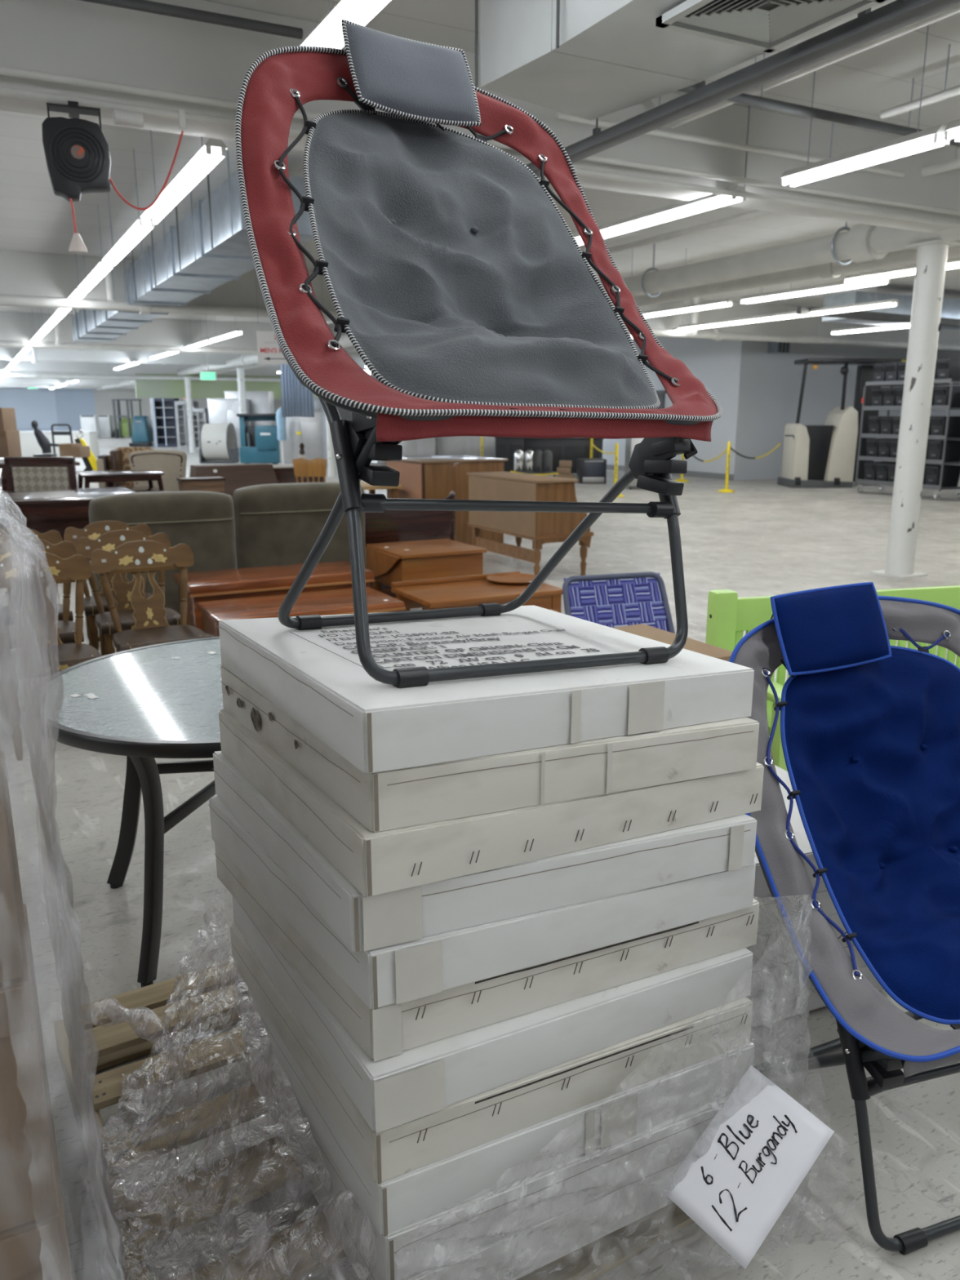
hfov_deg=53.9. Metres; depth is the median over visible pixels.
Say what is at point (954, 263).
fluorescent light
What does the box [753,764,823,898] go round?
carton
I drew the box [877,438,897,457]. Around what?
plastic bin
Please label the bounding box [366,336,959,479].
wall
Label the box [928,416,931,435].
plastic bin
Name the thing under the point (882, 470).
plastic bin
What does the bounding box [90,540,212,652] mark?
chair
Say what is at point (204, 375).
exit sign
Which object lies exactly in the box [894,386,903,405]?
plastic bin
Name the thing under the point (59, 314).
fluorescent light
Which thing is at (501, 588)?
coffee table
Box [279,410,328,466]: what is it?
tall cabinet
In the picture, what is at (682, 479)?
stanchion
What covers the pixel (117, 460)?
armchair
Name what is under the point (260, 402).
tall cabinet
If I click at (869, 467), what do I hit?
plastic bin
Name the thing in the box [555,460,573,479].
stack
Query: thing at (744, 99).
pipe
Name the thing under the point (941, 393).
plastic bin
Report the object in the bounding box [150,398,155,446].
steel column
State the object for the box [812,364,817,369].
warning lamp
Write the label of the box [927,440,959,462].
plastic bin
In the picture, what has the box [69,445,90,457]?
carton
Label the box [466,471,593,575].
wooden cabinet
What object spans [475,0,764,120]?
air duct
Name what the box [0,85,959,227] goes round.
ceiling pipe
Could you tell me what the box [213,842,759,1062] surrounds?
carton
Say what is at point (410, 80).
headrest pillow
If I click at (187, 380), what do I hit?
steel column
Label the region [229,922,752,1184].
carton
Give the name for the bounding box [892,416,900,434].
plastic bin
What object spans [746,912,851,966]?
carton
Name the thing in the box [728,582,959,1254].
chair
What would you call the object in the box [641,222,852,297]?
hangers
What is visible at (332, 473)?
steel column
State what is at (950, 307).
air duct
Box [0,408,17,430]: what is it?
carton
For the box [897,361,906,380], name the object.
plastic bin
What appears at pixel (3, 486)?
table
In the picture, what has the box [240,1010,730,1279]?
carton
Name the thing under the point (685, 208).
fluorescent light
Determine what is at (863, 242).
pipe
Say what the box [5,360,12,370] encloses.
fluorescent light
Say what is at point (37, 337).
fluorescent light
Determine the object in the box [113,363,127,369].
fluorescent light
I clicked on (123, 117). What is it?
smoke detector
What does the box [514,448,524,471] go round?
urn
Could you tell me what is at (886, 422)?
plastic bin
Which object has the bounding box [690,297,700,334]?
post
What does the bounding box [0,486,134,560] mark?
dining table
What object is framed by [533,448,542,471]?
urn
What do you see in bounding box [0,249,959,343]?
ceiling beam
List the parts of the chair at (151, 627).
post, crest rail, panel, seat, post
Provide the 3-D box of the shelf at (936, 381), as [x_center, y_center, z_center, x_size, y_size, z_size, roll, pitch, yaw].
[8.372,-4.899,17.957,0.710,0.082,1.981,-6,15,-24]
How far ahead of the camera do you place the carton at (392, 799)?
1.52 m
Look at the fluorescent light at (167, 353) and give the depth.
24.67 m
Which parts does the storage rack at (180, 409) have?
door frame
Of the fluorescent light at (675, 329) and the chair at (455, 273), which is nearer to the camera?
the chair at (455, 273)
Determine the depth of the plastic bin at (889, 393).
18.27 m
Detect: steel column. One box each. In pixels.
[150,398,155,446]
[184,377,195,453]
[235,368,246,413]
[325,416,337,477]
[870,240,959,578]
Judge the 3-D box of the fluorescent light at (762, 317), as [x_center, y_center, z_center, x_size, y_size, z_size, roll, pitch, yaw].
[4.362,-5.949,16.783,0.140,0.680,2.440,-7,15,-27]
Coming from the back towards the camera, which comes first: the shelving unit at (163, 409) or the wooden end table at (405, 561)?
the shelving unit at (163, 409)
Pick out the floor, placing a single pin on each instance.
(764, 537)
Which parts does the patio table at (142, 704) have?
leg, glass, leg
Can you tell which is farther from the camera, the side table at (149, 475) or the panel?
the side table at (149, 475)
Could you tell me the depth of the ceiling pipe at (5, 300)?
14.50 m
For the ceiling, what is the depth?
8.86 m
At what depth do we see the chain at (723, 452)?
20.32 m
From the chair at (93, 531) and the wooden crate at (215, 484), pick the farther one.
the wooden crate at (215, 484)
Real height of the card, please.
0.216 m
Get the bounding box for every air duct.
[71,151,313,342]
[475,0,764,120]
[822,290,959,329]
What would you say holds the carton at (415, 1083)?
on the carton at (465, 1124)
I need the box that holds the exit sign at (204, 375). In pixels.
[200,352,217,380]
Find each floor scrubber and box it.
[128,415,153,446]
[236,413,279,464]
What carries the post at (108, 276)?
hanging from the ceiling
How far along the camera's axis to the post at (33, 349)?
28.76 m
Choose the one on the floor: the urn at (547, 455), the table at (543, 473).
the table at (543, 473)
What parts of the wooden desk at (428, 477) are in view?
panel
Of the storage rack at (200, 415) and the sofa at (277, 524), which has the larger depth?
the storage rack at (200, 415)
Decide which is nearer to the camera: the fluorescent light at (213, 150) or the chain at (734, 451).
the fluorescent light at (213, 150)
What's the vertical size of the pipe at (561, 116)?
0.350 m
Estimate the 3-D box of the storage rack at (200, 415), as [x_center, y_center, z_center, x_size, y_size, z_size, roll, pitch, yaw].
[-12.288,-9.276,41.556,0.666,1.794,0.765,0,13,0]
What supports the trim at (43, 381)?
attached to the ceiling
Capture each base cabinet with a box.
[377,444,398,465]
[398,437,435,456]
[435,435,494,457]
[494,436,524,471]
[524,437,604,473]
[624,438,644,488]
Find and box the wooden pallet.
[53,960,693,1279]
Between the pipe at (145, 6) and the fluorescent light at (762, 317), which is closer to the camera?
the pipe at (145, 6)
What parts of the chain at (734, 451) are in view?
chain, chain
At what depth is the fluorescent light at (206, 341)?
21.64 m
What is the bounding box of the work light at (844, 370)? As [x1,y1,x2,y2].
[840,366,848,374]
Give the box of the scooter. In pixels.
[75,429,97,471]
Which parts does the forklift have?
mast rail, mast rail, guard post, mast rail, mast rail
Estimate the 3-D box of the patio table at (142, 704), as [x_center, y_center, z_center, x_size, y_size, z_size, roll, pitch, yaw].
[-0.792,0.475,3.197,1.283,0.724,1.283,9,16,33]
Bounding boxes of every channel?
[525,0,959,177]
[796,306,959,327]
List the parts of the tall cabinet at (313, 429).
door panel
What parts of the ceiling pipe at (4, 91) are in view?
hanger rod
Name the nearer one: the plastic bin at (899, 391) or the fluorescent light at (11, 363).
the plastic bin at (899, 391)
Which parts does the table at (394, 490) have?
leg, leg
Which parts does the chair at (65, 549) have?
leg, crest rail, seat, post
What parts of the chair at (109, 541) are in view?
post, leg, leg, crest rail, seat, post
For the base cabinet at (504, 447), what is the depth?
23.52 m
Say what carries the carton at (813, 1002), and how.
on the floor
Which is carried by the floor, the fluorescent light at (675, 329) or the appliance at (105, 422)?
the appliance at (105, 422)
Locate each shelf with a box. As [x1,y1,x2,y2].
[124,485,164,492]
[380,589,428,609]
[856,479,959,489]
[858,455,959,464]
[860,433,959,439]
[863,404,959,410]
[865,378,959,386]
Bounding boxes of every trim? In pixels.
[0,311,346,348]
[0,346,367,368]
[0,360,366,376]
[0,371,134,380]
[0,378,134,385]
[0,383,135,388]
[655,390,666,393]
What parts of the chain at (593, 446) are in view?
chain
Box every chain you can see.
[591,443,614,453]
[693,448,727,462]
[730,443,781,458]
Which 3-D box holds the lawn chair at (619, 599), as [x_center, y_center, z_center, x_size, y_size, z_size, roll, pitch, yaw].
[0.757,0.140,4.423,0.620,0.803,0.706,-4,14,-17]
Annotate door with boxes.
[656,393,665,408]
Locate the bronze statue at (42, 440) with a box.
[31,420,58,456]
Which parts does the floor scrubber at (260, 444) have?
post, seat, canopy panel, tank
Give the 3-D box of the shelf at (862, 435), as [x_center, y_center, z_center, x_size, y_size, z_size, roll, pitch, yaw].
[8.372,-3.925,18.191,0.710,0.082,1.981,-6,15,-24]
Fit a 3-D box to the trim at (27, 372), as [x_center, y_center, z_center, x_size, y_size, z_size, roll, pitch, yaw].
[-14.827,-13.352,47.495,48.000,0.610,0.340,-7,15,-27]
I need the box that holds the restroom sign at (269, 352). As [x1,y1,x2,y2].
[255,275,288,364]
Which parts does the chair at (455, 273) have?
bungee cord, hinge plate, bungee cord, leg frame, seat frame, leg frame, bungee cord, hinge plate, hinge plate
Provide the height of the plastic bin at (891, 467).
0.386 m
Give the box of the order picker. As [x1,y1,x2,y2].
[777,358,906,488]
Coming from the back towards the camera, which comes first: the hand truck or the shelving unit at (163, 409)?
the shelving unit at (163, 409)
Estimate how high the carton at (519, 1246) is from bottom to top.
0.099 m
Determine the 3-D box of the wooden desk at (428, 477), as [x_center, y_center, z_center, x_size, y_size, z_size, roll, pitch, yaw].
[-0.435,-1.695,11.521,1.120,1.042,1.160,-7,15,-27]
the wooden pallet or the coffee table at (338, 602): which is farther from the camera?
the coffee table at (338, 602)
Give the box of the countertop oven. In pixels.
[576,457,606,483]
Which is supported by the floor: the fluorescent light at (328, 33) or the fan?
the fan
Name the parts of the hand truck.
plate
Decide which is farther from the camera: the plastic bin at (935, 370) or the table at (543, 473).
the table at (543, 473)
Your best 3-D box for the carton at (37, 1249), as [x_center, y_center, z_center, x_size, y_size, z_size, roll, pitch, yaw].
[-1.040,0.899,1.575,0.600,0.396,0.950,-7,15,-27]
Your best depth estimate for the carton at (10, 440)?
17.29 m
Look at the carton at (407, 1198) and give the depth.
1.63 m
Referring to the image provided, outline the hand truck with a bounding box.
[50,423,75,459]
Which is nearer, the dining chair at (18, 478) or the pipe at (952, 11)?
the pipe at (952, 11)
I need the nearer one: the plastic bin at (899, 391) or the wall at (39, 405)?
the plastic bin at (899, 391)
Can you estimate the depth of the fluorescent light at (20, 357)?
26.41 m
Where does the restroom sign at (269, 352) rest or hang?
hanging from the ceiling
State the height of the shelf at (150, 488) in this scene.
0.030 m
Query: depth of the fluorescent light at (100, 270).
10.92 m
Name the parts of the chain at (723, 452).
chain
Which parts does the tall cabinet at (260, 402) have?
panel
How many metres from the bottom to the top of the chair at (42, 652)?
0.905 m
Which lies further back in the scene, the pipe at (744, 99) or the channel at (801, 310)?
the channel at (801, 310)
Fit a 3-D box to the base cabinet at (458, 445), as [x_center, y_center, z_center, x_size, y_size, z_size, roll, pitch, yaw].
[-0.433,-5.549,27.364,1.754,1.165,0.840,0,13,0]
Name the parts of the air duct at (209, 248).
hanger rod, hanger rod, hanger rod, hanger rod, hanger rod, hanger rod, hanger rod, hanger rod, hanger rod, hanger rod, hanger rod, hanger rod, hanger rod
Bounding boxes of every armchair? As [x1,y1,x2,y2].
[96,446,154,487]
[128,449,186,491]
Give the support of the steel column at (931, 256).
on the floor
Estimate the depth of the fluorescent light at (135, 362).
30.28 m
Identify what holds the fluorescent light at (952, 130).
hanging from the ceiling
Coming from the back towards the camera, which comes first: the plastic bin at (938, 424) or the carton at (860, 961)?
the plastic bin at (938, 424)
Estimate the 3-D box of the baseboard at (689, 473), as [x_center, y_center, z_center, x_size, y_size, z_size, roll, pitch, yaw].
[0.428,-6.463,33.372,0.030,0.140,24.400,-7,15,-27]
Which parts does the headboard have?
post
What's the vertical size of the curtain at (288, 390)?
1.585 m
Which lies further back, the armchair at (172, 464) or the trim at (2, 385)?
the trim at (2, 385)
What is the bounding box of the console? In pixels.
[272,463,323,483]
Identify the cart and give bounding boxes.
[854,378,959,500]
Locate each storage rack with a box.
[174,400,198,448]
[191,408,208,450]
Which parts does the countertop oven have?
door glass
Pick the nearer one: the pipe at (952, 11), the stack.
the pipe at (952, 11)
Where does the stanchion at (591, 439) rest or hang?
on the floor
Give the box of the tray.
[486,573,536,584]
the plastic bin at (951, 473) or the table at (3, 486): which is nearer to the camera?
the table at (3, 486)
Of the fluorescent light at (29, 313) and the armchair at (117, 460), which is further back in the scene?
the fluorescent light at (29, 313)
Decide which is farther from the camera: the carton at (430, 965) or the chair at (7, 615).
the chair at (7, 615)
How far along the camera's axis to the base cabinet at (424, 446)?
26.14 m
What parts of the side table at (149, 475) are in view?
leg, leg, leg, leg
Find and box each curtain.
[280,364,297,417]
[295,376,314,417]
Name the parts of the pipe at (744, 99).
hanger rod, hanger rod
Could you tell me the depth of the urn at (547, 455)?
19.11 m
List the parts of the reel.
supply cord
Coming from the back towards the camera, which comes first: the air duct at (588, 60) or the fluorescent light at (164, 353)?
the fluorescent light at (164, 353)
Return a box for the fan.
[199,422,239,463]
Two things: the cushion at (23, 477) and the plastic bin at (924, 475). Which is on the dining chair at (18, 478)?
the cushion at (23, 477)
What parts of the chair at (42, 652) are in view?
post, leg, leg, panel, crest rail, seat, post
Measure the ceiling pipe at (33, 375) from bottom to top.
0.887 m
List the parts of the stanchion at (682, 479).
post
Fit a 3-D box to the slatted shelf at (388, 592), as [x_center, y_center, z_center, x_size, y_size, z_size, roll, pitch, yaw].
[-0.413,-0.249,7.281,0.720,0.208,0.660,-7,15,-27]
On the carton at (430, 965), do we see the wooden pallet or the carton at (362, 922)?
the carton at (362, 922)
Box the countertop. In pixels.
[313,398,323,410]
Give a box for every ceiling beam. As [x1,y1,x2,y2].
[0,0,959,232]
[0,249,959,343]
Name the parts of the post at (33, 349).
post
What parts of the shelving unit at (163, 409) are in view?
door frame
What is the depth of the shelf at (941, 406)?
18.17 m
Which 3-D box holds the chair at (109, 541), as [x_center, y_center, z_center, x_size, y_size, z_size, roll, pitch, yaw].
[-1.983,-0.154,5.431,0.524,0.905,0.553,-7,15,-28]
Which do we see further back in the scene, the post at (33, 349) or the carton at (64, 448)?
the post at (33, 349)
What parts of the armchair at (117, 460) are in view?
arm panel, frame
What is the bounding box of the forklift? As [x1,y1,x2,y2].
[111,399,142,438]
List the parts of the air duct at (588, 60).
hanger rod, hanger rod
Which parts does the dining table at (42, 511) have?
pedestal panel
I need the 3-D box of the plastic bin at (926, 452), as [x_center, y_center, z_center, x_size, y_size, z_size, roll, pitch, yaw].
[8.544,-3.586,17.852,0.674,0.386,0.292,-6,15,-24]
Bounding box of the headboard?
[364,490,455,590]
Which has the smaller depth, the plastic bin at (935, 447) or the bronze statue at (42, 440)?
the plastic bin at (935, 447)
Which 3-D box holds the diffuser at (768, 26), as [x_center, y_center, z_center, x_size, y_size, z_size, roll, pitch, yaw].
[1.130,-2.473,3.690,0.620,0.039,0.620,-7,15,-27]
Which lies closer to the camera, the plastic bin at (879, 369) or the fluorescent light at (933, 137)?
the fluorescent light at (933, 137)
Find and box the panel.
[705,585,959,771]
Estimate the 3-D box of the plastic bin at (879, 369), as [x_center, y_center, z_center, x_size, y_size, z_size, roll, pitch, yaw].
[8.056,-5.239,18.562,0.674,0.386,0.292,-6,15,-24]
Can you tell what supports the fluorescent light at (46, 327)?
hanging from the ceiling
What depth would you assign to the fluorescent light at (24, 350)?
24.20 m
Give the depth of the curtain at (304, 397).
20.48 m
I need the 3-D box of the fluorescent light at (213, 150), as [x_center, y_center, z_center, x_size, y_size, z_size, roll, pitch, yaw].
[-2.171,-3.530,6.699,0.140,0.680,2.440,-7,15,-27]
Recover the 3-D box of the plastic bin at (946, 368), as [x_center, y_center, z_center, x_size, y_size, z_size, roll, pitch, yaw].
[8.666,-4.925,17.255,0.674,0.386,0.292,-6,15,-24]
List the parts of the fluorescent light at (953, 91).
hanger rod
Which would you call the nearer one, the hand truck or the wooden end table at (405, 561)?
the wooden end table at (405, 561)
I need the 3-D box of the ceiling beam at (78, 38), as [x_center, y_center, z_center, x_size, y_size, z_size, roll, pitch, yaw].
[6.000,-4.192,9.309,48.000,0.610,0.340,-7,15,-27]
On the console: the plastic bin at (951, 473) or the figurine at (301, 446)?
the figurine at (301, 446)
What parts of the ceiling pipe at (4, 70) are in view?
hanger rod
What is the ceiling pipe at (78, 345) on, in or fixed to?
hanging from the ceiling
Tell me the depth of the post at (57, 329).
21.36 m
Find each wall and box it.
[0,387,351,435]
[0,388,57,428]
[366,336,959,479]
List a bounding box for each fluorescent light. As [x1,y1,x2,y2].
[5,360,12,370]
[8,362,15,367]
[11,349,19,364]
[15,349,24,359]
[19,347,30,355]
[24,313,36,349]
[31,309,44,342]
[38,307,55,334]
[48,307,69,324]
[61,253,87,311]
[77,204,113,292]
[102,148,154,266]
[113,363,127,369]
[124,352,139,367]
[140,130,227,224]
[150,351,169,359]
[166,351,178,355]
[186,318,213,348]
[209,315,243,342]
[299,0,391,48]
[573,185,746,245]
[630,299,697,337]
[641,294,733,318]
[676,288,775,330]
[739,271,890,303]
[769,282,898,319]
[779,24,950,187]
[831,323,910,334]
[843,257,959,284]
[943,119,959,142]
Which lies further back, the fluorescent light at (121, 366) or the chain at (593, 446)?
the fluorescent light at (121, 366)
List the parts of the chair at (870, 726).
seat frame, bungee cord, leg frame, leg frame, bungee cord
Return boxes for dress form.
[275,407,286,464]
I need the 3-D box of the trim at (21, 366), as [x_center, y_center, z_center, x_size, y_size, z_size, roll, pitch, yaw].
[-10.798,-11.580,40.107,48.000,0.610,0.340,-7,15,-27]
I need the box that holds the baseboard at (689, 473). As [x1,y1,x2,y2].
[606,464,733,479]
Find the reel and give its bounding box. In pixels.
[41,100,186,253]
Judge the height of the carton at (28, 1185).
0.351 m
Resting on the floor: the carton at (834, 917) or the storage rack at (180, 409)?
the storage rack at (180, 409)
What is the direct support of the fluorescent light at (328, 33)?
hanging from the ceiling
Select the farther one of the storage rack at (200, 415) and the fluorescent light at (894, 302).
the storage rack at (200, 415)
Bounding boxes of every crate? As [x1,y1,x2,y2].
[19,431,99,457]
[176,476,225,493]
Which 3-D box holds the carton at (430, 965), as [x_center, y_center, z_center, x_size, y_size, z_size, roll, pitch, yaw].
[-0.026,0.418,1.883,0.862,0.127,0.728,-7,15,-27]
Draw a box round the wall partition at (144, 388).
[133,373,318,399]
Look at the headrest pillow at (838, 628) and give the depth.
2.06 m
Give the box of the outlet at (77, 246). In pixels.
[68,198,88,253]
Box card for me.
[662,1065,834,1268]
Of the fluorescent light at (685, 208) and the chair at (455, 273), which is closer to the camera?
the chair at (455, 273)
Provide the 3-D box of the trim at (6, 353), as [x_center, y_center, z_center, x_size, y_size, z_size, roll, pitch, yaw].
[-6.768,-9.807,32.719,48.000,0.610,0.340,-7,15,-27]
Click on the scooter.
(90, 462)
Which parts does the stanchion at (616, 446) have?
post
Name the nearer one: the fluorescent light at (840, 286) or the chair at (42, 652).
the chair at (42, 652)
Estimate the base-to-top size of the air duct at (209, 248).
0.685 m
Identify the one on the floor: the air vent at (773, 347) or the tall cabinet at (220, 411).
the tall cabinet at (220, 411)
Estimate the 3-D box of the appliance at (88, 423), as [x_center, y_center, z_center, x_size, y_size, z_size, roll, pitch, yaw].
[-25.213,-13.794,61.020,0.950,1.450,0.615,0,13,0]
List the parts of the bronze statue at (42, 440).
arm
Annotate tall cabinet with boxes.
[206,398,250,456]
[223,391,275,425]
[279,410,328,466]
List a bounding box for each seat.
[88,490,236,635]
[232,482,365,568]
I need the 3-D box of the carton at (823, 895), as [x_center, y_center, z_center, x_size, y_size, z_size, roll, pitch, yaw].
[0.646,0.607,2.723,0.796,0.094,0.724,-5,15,-21]
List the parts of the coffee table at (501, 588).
leg, leg, raised rail, leg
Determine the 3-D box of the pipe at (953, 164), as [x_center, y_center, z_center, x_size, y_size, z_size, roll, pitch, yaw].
[-8.266,-9.306,29.927,0.107,0.283,57.000,-7,15,-27]
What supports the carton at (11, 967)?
on the carton at (28, 1185)
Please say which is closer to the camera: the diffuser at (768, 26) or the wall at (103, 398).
the diffuser at (768, 26)
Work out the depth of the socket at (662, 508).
1.74 m
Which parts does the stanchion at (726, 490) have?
post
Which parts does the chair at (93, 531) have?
post, leg, leg, crest rail, seat, post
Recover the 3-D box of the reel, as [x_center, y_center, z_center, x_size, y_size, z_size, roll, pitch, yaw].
[-1.888,-2.401,4.939,0.702,0.741,0.224,-5,14,-21]
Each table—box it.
[0,459,66,490]
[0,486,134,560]
[25,636,224,987]
[65,460,79,466]
[75,469,164,492]
[173,560,374,631]
[196,586,405,637]
[328,480,403,497]
[365,538,487,591]
[391,571,562,613]
[511,471,558,476]
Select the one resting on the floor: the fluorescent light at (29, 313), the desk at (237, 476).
the desk at (237, 476)
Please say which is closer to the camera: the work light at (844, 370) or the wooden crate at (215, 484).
the wooden crate at (215, 484)
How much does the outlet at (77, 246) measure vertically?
0.260 m
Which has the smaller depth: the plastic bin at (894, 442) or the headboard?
the headboard
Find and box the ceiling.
[0,0,959,326]
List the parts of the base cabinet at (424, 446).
door panel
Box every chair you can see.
[0,527,73,693]
[0,537,84,723]
[0,551,102,760]
[4,456,77,490]
[63,520,152,650]
[75,529,181,655]
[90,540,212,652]
[235,18,722,688]
[292,457,326,482]
[562,571,675,633]
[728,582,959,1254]
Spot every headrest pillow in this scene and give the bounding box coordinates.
[346,23,477,121]
[774,584,888,671]
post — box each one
[31,347,38,363]
[53,312,62,345]
[103,254,115,302]
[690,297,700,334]
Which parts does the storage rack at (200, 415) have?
door frame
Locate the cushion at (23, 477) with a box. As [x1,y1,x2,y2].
[12,466,70,490]
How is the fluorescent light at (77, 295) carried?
hanging from the ceiling
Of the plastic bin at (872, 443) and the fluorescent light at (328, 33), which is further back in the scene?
the plastic bin at (872, 443)
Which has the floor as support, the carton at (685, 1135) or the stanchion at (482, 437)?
the stanchion at (482, 437)
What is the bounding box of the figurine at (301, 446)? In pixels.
[297,443,306,458]
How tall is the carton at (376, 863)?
0.138 m
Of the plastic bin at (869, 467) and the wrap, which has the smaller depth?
the wrap
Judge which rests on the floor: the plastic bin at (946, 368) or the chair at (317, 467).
the chair at (317, 467)
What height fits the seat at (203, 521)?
1.030 m
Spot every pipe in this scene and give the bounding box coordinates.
[0,65,959,215]
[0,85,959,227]
[0,277,959,350]
[0,325,360,357]
[0,368,280,382]
[80,0,302,39]
[96,223,959,390]
[160,146,959,364]
[209,240,959,373]
[555,96,904,177]
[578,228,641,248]
[668,4,959,128]
[676,53,959,146]
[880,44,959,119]
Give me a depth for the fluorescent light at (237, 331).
19.37 m
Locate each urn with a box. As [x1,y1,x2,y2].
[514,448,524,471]
[524,448,533,471]
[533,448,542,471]
[542,448,552,471]
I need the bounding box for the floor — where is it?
[0,436,959,1279]
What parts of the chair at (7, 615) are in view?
seat, crest rail, post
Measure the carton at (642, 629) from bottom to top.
0.910 m
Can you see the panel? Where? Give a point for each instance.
(728, 615)
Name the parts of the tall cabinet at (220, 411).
door panel, panel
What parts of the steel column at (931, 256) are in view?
plate, post, cap plate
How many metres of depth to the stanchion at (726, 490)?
19.36 m
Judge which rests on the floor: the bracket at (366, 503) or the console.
the console
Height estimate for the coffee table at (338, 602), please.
0.452 m
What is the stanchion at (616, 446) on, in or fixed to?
on the floor
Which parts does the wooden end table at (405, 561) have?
lid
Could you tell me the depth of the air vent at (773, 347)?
22.41 m
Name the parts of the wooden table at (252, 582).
lid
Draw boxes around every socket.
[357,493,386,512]
[646,501,674,517]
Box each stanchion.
[480,435,483,456]
[590,438,593,457]
[613,443,623,497]
[674,453,688,481]
[717,441,734,492]
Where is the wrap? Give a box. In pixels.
[81,894,856,1279]
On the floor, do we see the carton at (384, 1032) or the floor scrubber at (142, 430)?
the floor scrubber at (142, 430)
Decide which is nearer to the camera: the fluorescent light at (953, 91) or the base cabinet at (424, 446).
the fluorescent light at (953, 91)
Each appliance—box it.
[80,415,100,438]
[98,415,114,437]
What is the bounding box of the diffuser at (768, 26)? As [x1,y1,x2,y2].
[655,0,887,53]
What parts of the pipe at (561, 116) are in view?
hanger rod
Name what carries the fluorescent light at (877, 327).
hanging from the ceiling
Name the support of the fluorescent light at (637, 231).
hanging from the ceiling
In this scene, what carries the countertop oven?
on the floor
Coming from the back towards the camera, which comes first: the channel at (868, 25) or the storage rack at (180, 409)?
the storage rack at (180, 409)
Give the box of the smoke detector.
[113,109,143,128]
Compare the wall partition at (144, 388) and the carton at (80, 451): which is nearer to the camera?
the carton at (80, 451)
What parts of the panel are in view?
post, seat, armrest, leg, rail, rail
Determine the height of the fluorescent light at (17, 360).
0.680 m
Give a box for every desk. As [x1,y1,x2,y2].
[189,463,279,498]
[386,454,507,545]
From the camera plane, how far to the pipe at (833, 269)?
11.49 m
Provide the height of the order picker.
2.715 m
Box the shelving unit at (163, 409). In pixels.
[151,398,178,447]
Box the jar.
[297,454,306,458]
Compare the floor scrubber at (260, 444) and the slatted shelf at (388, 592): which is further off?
the floor scrubber at (260, 444)
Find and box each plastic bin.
[863,461,888,479]
[866,438,893,457]
[868,416,880,434]
[871,387,883,405]
[873,363,885,381]
[875,462,896,481]
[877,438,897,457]
[880,416,893,434]
[882,387,895,405]
[884,362,897,381]
[887,462,896,481]
[889,439,898,457]
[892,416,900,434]
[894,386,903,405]
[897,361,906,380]
[922,464,947,484]
[924,464,959,487]
[925,440,933,459]
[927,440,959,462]
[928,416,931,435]
[930,416,959,437]
[931,386,933,405]
[933,360,937,378]
[933,386,959,408]
[936,359,959,381]
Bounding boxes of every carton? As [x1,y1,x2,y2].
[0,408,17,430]
[0,430,22,457]
[0,747,23,982]
[0,751,58,1232]
[0,903,72,1279]
[58,443,81,456]
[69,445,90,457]
[208,796,755,1008]
[212,751,756,951]
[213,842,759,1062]
[217,604,754,773]
[217,709,764,897]
[220,665,759,832]
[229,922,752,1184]
[231,894,753,1133]
[233,965,755,1236]
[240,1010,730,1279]
[247,1048,683,1279]
[550,608,732,661]
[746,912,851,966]
[747,964,883,1027]
[749,941,866,996]
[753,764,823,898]
[754,882,836,931]
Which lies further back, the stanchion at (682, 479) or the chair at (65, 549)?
the stanchion at (682, 479)
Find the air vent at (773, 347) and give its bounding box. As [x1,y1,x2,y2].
[767,341,790,353]
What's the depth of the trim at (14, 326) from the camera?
22.58 m
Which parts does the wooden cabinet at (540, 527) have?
leg, panel, leg, moulding, leg, panel, leg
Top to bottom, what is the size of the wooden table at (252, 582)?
0.520 m
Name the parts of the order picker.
guard post, guard post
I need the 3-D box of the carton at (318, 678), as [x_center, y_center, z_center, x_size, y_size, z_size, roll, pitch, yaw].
[-0.015,0.050,1.826,0.790,0.146,0.733,-8,16,-30]
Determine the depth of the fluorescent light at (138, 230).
8.69 m

